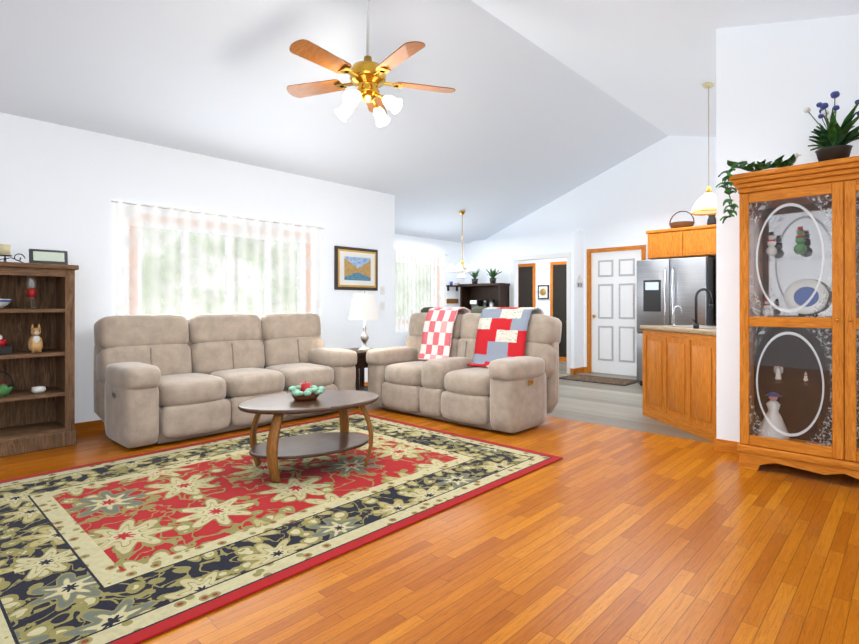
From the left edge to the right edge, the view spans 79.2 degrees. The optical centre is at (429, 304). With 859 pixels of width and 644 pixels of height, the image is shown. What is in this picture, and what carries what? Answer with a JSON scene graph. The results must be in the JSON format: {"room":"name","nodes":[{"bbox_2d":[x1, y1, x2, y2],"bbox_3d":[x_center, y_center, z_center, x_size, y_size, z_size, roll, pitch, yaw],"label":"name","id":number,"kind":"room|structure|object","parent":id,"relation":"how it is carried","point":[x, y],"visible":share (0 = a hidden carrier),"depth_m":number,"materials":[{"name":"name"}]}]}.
{"room":"living room","nodes":[
{"label":"living room","id":0,"kind":"room"},
{"bbox_2d":[0,112,394,422],"bbox_3d":[-3.418,-0.942,4.512,0.150,4.200,8.380,0,0,43],"label":"wall","id":1,"kind":"structure","parent":0,"point":[61,187],"depth_m":4.94,"materials":[{"name":"white paint"}]},
{"bbox_2d":[111,200,323,336],"bbox_3d":[-2.145,-0.270,5.689,0.036,1.400,2.380,0,0,43],"label":"curtain","id":2,"kind":"object","parent":1,"relation":"hanging from","point":[186,263],"visible":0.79,"depth_m":5.51,"materials":[{"name":"fabric"}]},
{"bbox_2d":[334,246,377,290],"bbox_3d":[-0.975,-0.472,6.985,0.034,0.570,0.730,0,0,43],"label":"framed picture","id":3,"kind":"object","parent":1,"relation":"attached to","point":[355,268],"visible":0.98,"depth_m":6.95,"materials":[{"name":"black"}]},
{"bbox_2d":[381,302,384,309],"bbox_3d":[-0.661,0.026,7.340,0.010,0.115,0.080,0,0,43],"label":"switch plate","id":4,"kind":"object","parent":1,"relation":"attached to","point":[382,303],"depth_m":7.34,"materials":[{"name":"white plastic"}]},
{"bbox_2d":[381,286,384,293],"bbox_3d":[-0.661,-0.194,7.340,0.010,0.115,0.080,0,0,43],"label":"switch plate","id":5,"kind":"object","parent":1,"relation":"attached to","point":[382,292],"depth_m":7.34,"materials":[{"name":"white plastic"}]},
{"bbox_2d":[0,404,858,643],"bbox_3d":[-0.206,1.203,1.245,9.300,0.100,8.000,0,0,43],"label":"floor","id":6,"kind":"structure","parent":0,"point":[600,534],"depth_m":2.34,"materials":[{"name":"brown wood"}]},
{"bbox_2d":[0,262,78,456],"bbox_3d":[-3.385,0.419,4.065,0.455,1.478,0.985,0,0,43],"label":"bookshelf","id":7,"kind":"object","parent":6,"relation":"on","point":[30,421],"visible":1,"depth_m":4.29,"materials":[{"name":"brown wood"}]},
{"bbox_2d":[0,299,10,308],"bbox_3d":[-3.399,-0.002,4.055,0.211,0.075,0.211,0,0,43],"label":"bowl","id":8,"kind":"object","parent":7,"relation":"in","point":[4,303],"visible":1,"depth_m":4.04,"materials":[{"name":"white ceramic"}]},
{"bbox_2d":[0,334,12,353],"bbox_3d":[-3.378,0.311,4.062,0.160,0.155,0.160,0,0,43],"label":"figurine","id":9,"kind":"object","parent":7,"relation":"in","point":[5,348],"visible":1,"depth_m":4.05,"materials":[{"name":"black plastic"}]},
{"bbox_2d":[0,371,13,395],"bbox_3d":[-3.378,0.618,4.061,0.200,0.195,0.202,0,0,43],"label":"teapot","id":10,"kind":"object","parent":7,"relation":"in","point":[5,389],"visible":1,"depth_m":4.05,"materials":[{"name":"green ceramic"}]},
{"bbox_2d":[0,244,24,262],"bbox_3d":[-3.320,-0.396,4.096,0.105,0.145,0.210,0,0,43],"label":"scroll","id":11,"kind":"object","parent":7,"relation":"on","point":[5,250],"visible":0.94,"depth_m":4.07,"materials":[{"name":"grey metal"}]},
{"bbox_2d":[22,276,40,308],"bbox_3d":[-3.227,-0.102,4.209,0.120,0.275,0.120,0,0,43],"label":"candle","id":12,"kind":"object","parent":7,"relation":"in","point":[31,292],"visible":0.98,"depth_m":4.19,"materials":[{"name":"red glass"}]},
{"bbox_2d":[28,324,42,352],"bbox_3d":[-3.182,0.274,4.194,0.116,0.230,0.100,0,0,43],"label":"cat figurine","id":13,"kind":"object","parent":7,"relation":"in","point":[35,342],"visible":1,"depth_m":4.17,"materials":[{"name":"brown ceramic"}]},
{"bbox_2d":[31,386,45,392],"bbox_3d":[-3.171,0.691,4.210,0.100,0.050,0.100,0,0,43],"label":"dish","id":14,"kind":"object","parent":7,"relation":"in","point":[38,389],"visible":1,"depth_m":4.18,"materials":[{"name":"white ceramic"}]},
{"bbox_2d":[29,249,67,264],"bbox_3d":[-3.145,-0.381,4.283,0.062,0.132,0.260,0,0,43],"label":"picture frame","id":15,"kind":"object","parent":7,"relation":"on","point":[42,256],"visible":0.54,"depth_m":4.26,"materials":[{"name":"black plastic"}]},
{"bbox_2d":[75,382,367,432],"bbox_3d":[-3.307,1.113,4.507,0.014,0.090,8.230,0,0,43],"label":"baseboard","id":16,"kind":"structure","parent":6,"relation":"on","point":[88,426],"depth_m":4.73,"materials":[{"name":"brown wood"}]},
{"bbox_2d":[94,313,356,447],"bbox_3d":[-1.888,0.622,5.144,0.983,1.047,2.307,0,0,43],"label":"sofa","id":17,"kind":"object","parent":6,"relation":"on","point":[159,379],"visible":0.92,"depth_m":4.72,"materials":[{"name":"beige fabric"}]},
{"bbox_2d":[0,412,562,643],"bbox_3d":[-1.024,1.151,3.482,2.410,0.010,3.350,0,0,43],"label":"rug","id":18,"kind":"object","parent":6,"relation":"on","point":[137,549],"visible":0.9,"depth_m":2.77,"materials":[{"name":"multicoloured fabric"}]},
{"bbox_2d":[238,390,378,482],"bbox_3d":[-0.832,0.908,3.679,1.000,0.472,0.710,0,0,-33],"label":"coffee table","id":19,"kind":"object","parent":18,"relation":"on","point":[273,449],"visible":0.92,"depth_m":3.58,"materials":[{"name":"brown wood"}]},
{"bbox_2d":[288,381,324,400],"bbox_3d":[-0.873,0.606,3.670,0.253,0.127,0.257,0,0,43],"label":"centerpiece","id":20,"kind":"object","parent":19,"relation":"on","point":[305,391],"visible":1,"depth_m":3.60,"materials":[{"name":"wicker"}]},
{"bbox_2d":[347,347,374,407],"bbox_3d":[-0.829,0.851,6.128,0.540,0.620,0.540,0,0,43],"label":"end table","id":21,"kind":"object","parent":6,"relation":"on","point":[361,364],"visible":0.08,"depth_m":5.86,"materials":[{"name":"black wood"}]},
{"bbox_2d":[349,291,379,350],"bbox_3d":[-0.756,0.196,6.046,0.370,0.687,0.370,0,0,43],"label":"table lamp","id":22,"kind":"object","parent":21,"relation":"on","point":[364,306],"visible":0.98,"depth_m":5.93,"materials":[{"name":"white fabric"}]},
{"bbox_2d":[366,307,561,432],"bbox_3d":[0.307,0.589,5.478,1.977,1.114,0.983,0,0,43],"label":"loveseat","id":23,"kind":"object","parent":6,"relation":"on","point":[493,368],"visible":1,"depth_m":5.12,"materials":[{"name":"beige fabric"}]},
{"bbox_2d":[737,168,858,467],"bbox_3d":[2.748,0.087,3.417,1.170,1.810,0.370,0,0,43],"label":"tall cabinet","id":24,"kind":"object","parent":6,"relation":"on","point":[818,202],"depth_m":3.62,"materials":[{"name":"brown wood"}]},
{"bbox_2d":[716,154,795,222],"bbox_3d":[2.261,-0.789,3.593,0.444,0.455,0.331,0,0,43],"label":"ivy garland","id":25,"kind":"object","parent":24,"relation":"hanging from","point":[779,162],"visible":0.98,"depth_m":3.60,"materials":[{"name":"green plant"}]},
{"bbox_2d":[763,298,770,315],"bbox_3d":[2.409,0.023,3.707,0.049,0.126,0.052,0,0,43],"label":"figurine","id":26,"kind":"object","parent":24,"relation":"in","point":[767,304],"depth_m":3.69,"materials":[{"name":"white ceramic"}]},
{"bbox_2d":[766,232,776,255],"bbox_3d":[2.458,-0.431,3.730,0.068,0.175,0.072,0,0,43],"label":"figurine","id":27,"kind":"object","parent":24,"relation":"in","point":[771,244],"depth_m":3.71,"materials":[{"name":"white ceramic"}]},
{"bbox_2d":[757,392,789,439],"bbox_3d":[2.465,0.800,3.721,0.204,0.342,0.199,0,0,43],"label":"figurine","id":28,"kind":"object","parent":24,"relation":"in","point":[777,418],"depth_m":3.68,"materials":[{"name":"white ceramic"}]},
{"bbox_2d":[773,366,783,379],"bbox_3d":[2.487,0.488,3.701,0.061,0.097,0.042,0,0,43],"label":"bird figurine","id":29,"kind":"object","parent":24,"relation":"in","point":[778,375],"depth_m":3.69,"materials":[{"name":"white ceramic"}]},
{"bbox_2d":[765,153,800,169],"bbox_3d":[2.517,-0.989,3.710,0.245,0.148,0.081,0,0,43],"label":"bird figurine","id":30,"kind":"object","parent":24,"relation":"on","point":[796,155],"visible":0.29,"depth_m":3.65,"materials":[{"name":"white ceramic"}]},
{"bbox_2d":[793,227,806,254],"bbox_3d":[2.582,-0.441,3.614,0.076,0.194,0.080,0,0,43],"label":"figurine","id":31,"kind":"object","parent":24,"relation":"in","point":[801,245],"depth_m":3.60,"materials":[{"name":"green ceramic"}]},
{"bbox_2d":[784,279,828,316],"bbox_3d":[2.620,-0.046,3.610,0.255,0.264,0.084,0,0,43],"label":"plate","id":32,"kind":"object","parent":24,"relation":"in","point":[806,296],"depth_m":3.61,"materials":[{"name":"white ceramic"}]},
{"bbox_2d":[803,91,858,161],"bbox_3d":[2.688,-1.146,3.390,0.402,0.462,0.372,0,0,43],"label":"potted plant","id":33,"kind":"object","parent":24,"relation":"on","point":[833,139],"visible":0.98,"depth_m":3.38,"materials":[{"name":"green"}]},
{"bbox_2d":[0,0,858,243],"bbox_3d":[1.136,-1.992,3.418,10.400,1.704,13.100,0,0,43],"label":"ceiling","id":34,"kind":"structure","parent":0,"point":[546,102],"depth_m":4.97,"materials":[{"name":"white paint"}]},
{"bbox_2d":[287,0,454,126],"bbox_3d":[-0.477,-1.955,3.876,1.328,1.098,1.308,0,0,43],"label":"ceiling fan","id":35,"kind":"object","parent":34,"relation":"hanging from","point":[367,77],"visible":1,"depth_m":3.83,"materials":[{"name":"brown wood"}]},
{"bbox_2d":[446,211,476,278],"bbox_3d":[0.561,-0.995,8.719,0.527,1.122,0.525,0,0,43],"label":"dining chandelier","id":36,"kind":"object","parent":34,"relation":"hanging from","point":[460,268],"visible":1,"depth_m":8.67,"materials":[{"name":"white glass"}]},
{"bbox_2d":[691,82,715,215],"bbox_3d":[2.903,-1.619,5.394,0.336,1.342,0.336,0,0,43],"label":"pendant light","id":37,"kind":"object","parent":34,"relation":"hanging from","point":[704,204],"visible":0.83,"depth_m":5.36,"materials":[{"name":"white glass"}]},
{"bbox_2d":[395,234,465,346],"bbox_3d":[-0.152,-0.933,9.468,0.150,4.200,3.320,0,0,43],"label":"wall","id":38,"kind":"structure","parent":0,"point":[452,251],"depth_m":9.78,"materials":[{"name":"white paint"}]},
{"bbox_2d":[395,249,445,332],"bbox_3d":[-0.194,-0.229,9.239,0.036,1.430,1.570,0,0,43],"label":"curtain","id":39,"kind":"object","parent":38,"relation":"hanging from","point":[420,280],"visible":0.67,"depth_m":9.20,"materials":[{"name":"fabric"}]},
{"bbox_2d":[446,282,459,302],"bbox_3d":[0.474,-0.220,9.948,0.103,0.416,0.380,0,0,43],"label":"shelf","id":40,"kind":"object","parent":38,"relation":"attached to","point":[452,300],"visible":0.81,"depth_m":9.92,"materials":[{"name":"brown wood"}]},
{"bbox_2d":[465,233,583,368],"bbox_3d":[1.673,-0.013,9.588,2.350,2.360,0.350,0,0,43],"label":"wall","id":41,"kind":"structure","parent":0,"point":[483,258],"depth_m":9.15,"materials":[{"name":"white paint"}]},
{"bbox_2d":[511,252,570,373],"bbox_3d":[1.928,0.151,9.099,1.190,2.030,0.014,0,0,43],"label":"trim","id":42,"kind":"structure","parent":41,"relation":"attached to","point":[560,291],"depth_m":8.87,"materials":[{"name":"white"}]},
{"bbox_2d":[572,367,585,373],"bbox_3d":[2.530,1.121,8.775,0.030,0.090,0.364,0,0,43],"label":"baseboard","id":43,"kind":"structure","parent":41,"relation":"attached to","point":[582,369],"depth_m":8.74,"materials":[{"name":"brown wood"}]},
{"bbox_2d":[576,275,582,286],"bbox_3d":[2.544,-0.389,8.773,0.034,0.210,0.210,0,0,43],"label":"key rack","id":44,"kind":"object","parent":41,"relation":"attached to","point":[579,280],"visible":0.98,"depth_m":8.77,"materials":[{"name":"white"}]},
{"bbox_2d":[471,230,583,242],"bbox_3d":[2.154,-0.042,10.212,2.500,2.420,1.680,0,0,43],"label":"wall","id":45,"kind":"structure","parent":0,"point":[544,234],"depth_m":9.34,"materials":[{"name":"white paint"}]},
{"bbox_2d":[518,258,566,315],"bbox_3d":[2.676,-0.031,10.771,2.500,2.400,0.150,0,0,43],"label":"wall","id":46,"kind":"structure","parent":0,"point":[542,271],"depth_m":10.93,"materials":[{"name":"white paint"}]},
{"bbox_2d":[538,285,548,298],"bbox_3d":[2.393,-0.251,10.908,0.260,0.300,0.034,0,0,43],"label":"framed picture","id":47,"kind":"object","parent":46,"relation":"attached to","point":[543,291],"visible":0.94,"depth_m":10.89,"materials":[{"name":"black"}]},
{"bbox_2d":[559,357,566,361],"bbox_3d":[2.631,1.124,10.699,2.230,0.090,0.014,0,0,43],"label":"baseboard","id":48,"kind":"structure","parent":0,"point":[560,358],"depth_m":10.59,"materials":[{"name":"brown wood"}]},
{"bbox_2d":[485,136,715,366],"bbox_3d":[4.692,-0.937,7.108,10.150,4.200,0.150,0,0,43],"label":"wall","id":49,"kind":"structure","parent":0,"point":[633,199],"depth_m":8.32,"materials":[{"name":"white paint"}]},
{"bbox_2d":[591,250,640,375],"bbox_3d":[3.061,0.144,8.540,0.860,2.027,0.113,0,0,43],"label":"door","id":50,"kind":"structure","parent":49,"relation":"in","point":[614,332],"depth_m":8.57,"materials":[{"name":"white wood"}]},
{"bbox_2d":[587,245,645,372],"bbox_3d":[3.102,0.115,8.583,0.990,2.100,0.165,0,0,43],"label":"door frame","id":51,"kind":"structure","parent":49,"relation":"attached to","point":[589,340],"depth_m":8.82,"materials":[{"name":"brown wood"}]},
{"bbox_2d":[646,228,685,259],"bbox_3d":[3.568,-0.874,7.676,0.492,0.416,0.536,0,0,43],"label":"upper cabinet","id":52,"kind":"object","parent":49,"relation":"attached to","point":[662,243],"depth_m":7.48,"materials":[{"name":"brown wood"}]},
{"bbox_2d":[682,224,715,257],"bbox_3d":[3.925,-0.874,7.342,0.486,0.416,0.536,0,0,43],"label":"upper cabinet","id":53,"kind":"object","parent":49,"relation":"attached to","point":[688,242],"depth_m":7.17,"materials":[{"name":"brown wood"}]},
{"bbox_2d":[669,211,694,227],"bbox_3d":[3.679,-1.222,7.570,0.344,0.277,0.335,0,0,43],"label":"basket","id":54,"kind":"object","parent":53,"relation":"on","point":[679,224],"visible":0.77,"depth_m":7.46,"materials":[{"name":"wicker"}]},
{"bbox_2d":[707,215,715,224],"bbox_3d":[3.986,-1.169,7.282,0.171,0.170,0.127,0,0,43],"label":"pitcher","id":55,"kind":"object","parent":53,"relation":"on","point":[711,220],"visible":0.54,"depth_m":7.25,"materials":[{"name":"black metal"}]},
{"bbox_2d":[546,361,713,442],"bbox_3d":[3.869,1.211,6.334,10.300,0.100,5.000,0,0,43],"label":"floor","id":56,"kind":"structure","parent":0,"point":[607,405],"depth_m":5.88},
{"bbox_2d":[420,307,433,312],"bbox_3d":[0.200,0.603,7.902,0.480,1.122,0.542,0,0,43],"label":"dining chair","id":57,"kind":"object","parent":56,"relation":"on","point":[425,310],"visible":0.06,"depth_m":7.78,"materials":[{"name":"green fabric"}]},
{"bbox_2d":[471,307,487,313],"bbox_3d":[0.765,0.605,9.019,0.480,1.122,0.542,0,0,43],"label":"dining chair","id":58,"kind":"object","parent":56,"relation":"on","point":[476,309],"visible":0.15,"depth_m":9.21,"materials":[{"name":"green fabric"}]},
{"bbox_2d":[458,283,509,309],"bbox_3d":[0.973,0.395,9.652,0.960,1.545,0.450,0,0,43],"label":"hutch","id":59,"kind":"object","parent":56,"relation":"on","point":[498,293],"visible":0.23,"depth_m":9.79,"materials":[{"name":"black wood"}]},
{"bbox_2d":[468,269,479,283],"bbox_3d":[0.853,-0.530,9.835,0.221,0.302,0.260,0,0,43],"label":"potted plant","id":60,"kind":"object","parent":59,"relation":"on","point":[474,276],"visible":0.83,"depth_m":9.80,"materials":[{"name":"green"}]},
{"bbox_2d":[470,300,480,308],"bbox_3d":[0.892,0.075,9.711,0.160,0.300,0.275,0,0,43],"label":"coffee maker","id":61,"kind":"object","parent":59,"relation":"in","point":[478,303],"depth_m":9.63,"materials":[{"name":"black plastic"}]},
{"bbox_2d":[481,300,487,306],"bbox_3d":[1.035,0.080,9.601,0.097,0.290,0.100,0,0,43],"label":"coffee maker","id":62,"kind":"object","parent":59,"relation":"in","point":[484,303],"depth_m":9.57,"materials":[{"name":"black plastic"}]},
{"bbox_2d":[489,299,494,306],"bbox_3d":[1.145,0.070,9.500,0.109,0.310,0.109,0,0,-2],"label":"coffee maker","id":63,"kind":"object","parent":59,"relation":"in","point":[491,303],"depth_m":9.46,"materials":[{"name":"silver plastic"}]},
{"bbox_2d":[486,268,501,282],"bbox_3d":[1.173,-0.529,9.532,0.315,0.298,0.334,0,0,43],"label":"potted plant","id":64,"kind":"object","parent":59,"relation":"on","point":[493,274],"visible":0.9,"depth_m":9.49,"materials":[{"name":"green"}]},
{"bbox_2d":[559,374,637,385],"bbox_3d":[2.588,1.157,7.966,1.100,0.013,0.665,0,0,43],"label":"door mat","id":65,"kind":"object","parent":56,"relation":"on","point":[601,380],"visible":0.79,"depth_m":7.92,"materials":[{"name":"fabric"}]},
{"bbox_2d":[637,256,714,385],"bbox_3d":[3.562,0.268,7.391,0.910,1.790,0.936,0,0,43],"label":"fridge","id":66,"kind":"object","parent":56,"relation":"on","point":[665,287],"visible":0.56,"depth_m":7.07,"materials":[{"name":"grey metal"}]},
{"bbox_2d":[640,288,715,441],"bbox_3d":[2.634,0.505,4.912,0.695,1.307,1.211,0,0,-7],"label":"base cabinet","id":67,"kind":"object","parent":56,"relation":"on","point":[679,376],"visible":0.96,"depth_m":4.79,"materials":[{"name":"brown wood"}]},
{"bbox_2d":[715,255,715,325],"bbox_3d":[4.243,0.253,7.000,0.560,1.820,0.598,0,0,43],"label":"pantry cabinet","id":68,"kind":"object","parent":56,"relation":"on","point":[715,290],"visible":0.04,"depth_m":6.98,"materials":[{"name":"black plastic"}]},
{"bbox_2d":[716,14,858,441],"bbox_3d":[4.084,-0.945,2.542,4.800,4.200,0.150,0,0,43],"label":"wall","id":69,"kind":"structure","parent":0,"point":[773,80],"depth_m":3.92,"materials":[{"name":"white paint"}]},
{"bbox_2d":[714,438,738,453],"bbox_3d":[3.978,1.110,2.545,4.664,0.090,0.044,0,0,43],"label":"baseboard","id":70,"kind":"structure","parent":69,"relation":"attached to","point":[719,444],"depth_m":4.06,"materials":[{"name":"brown wood"}]}
]}

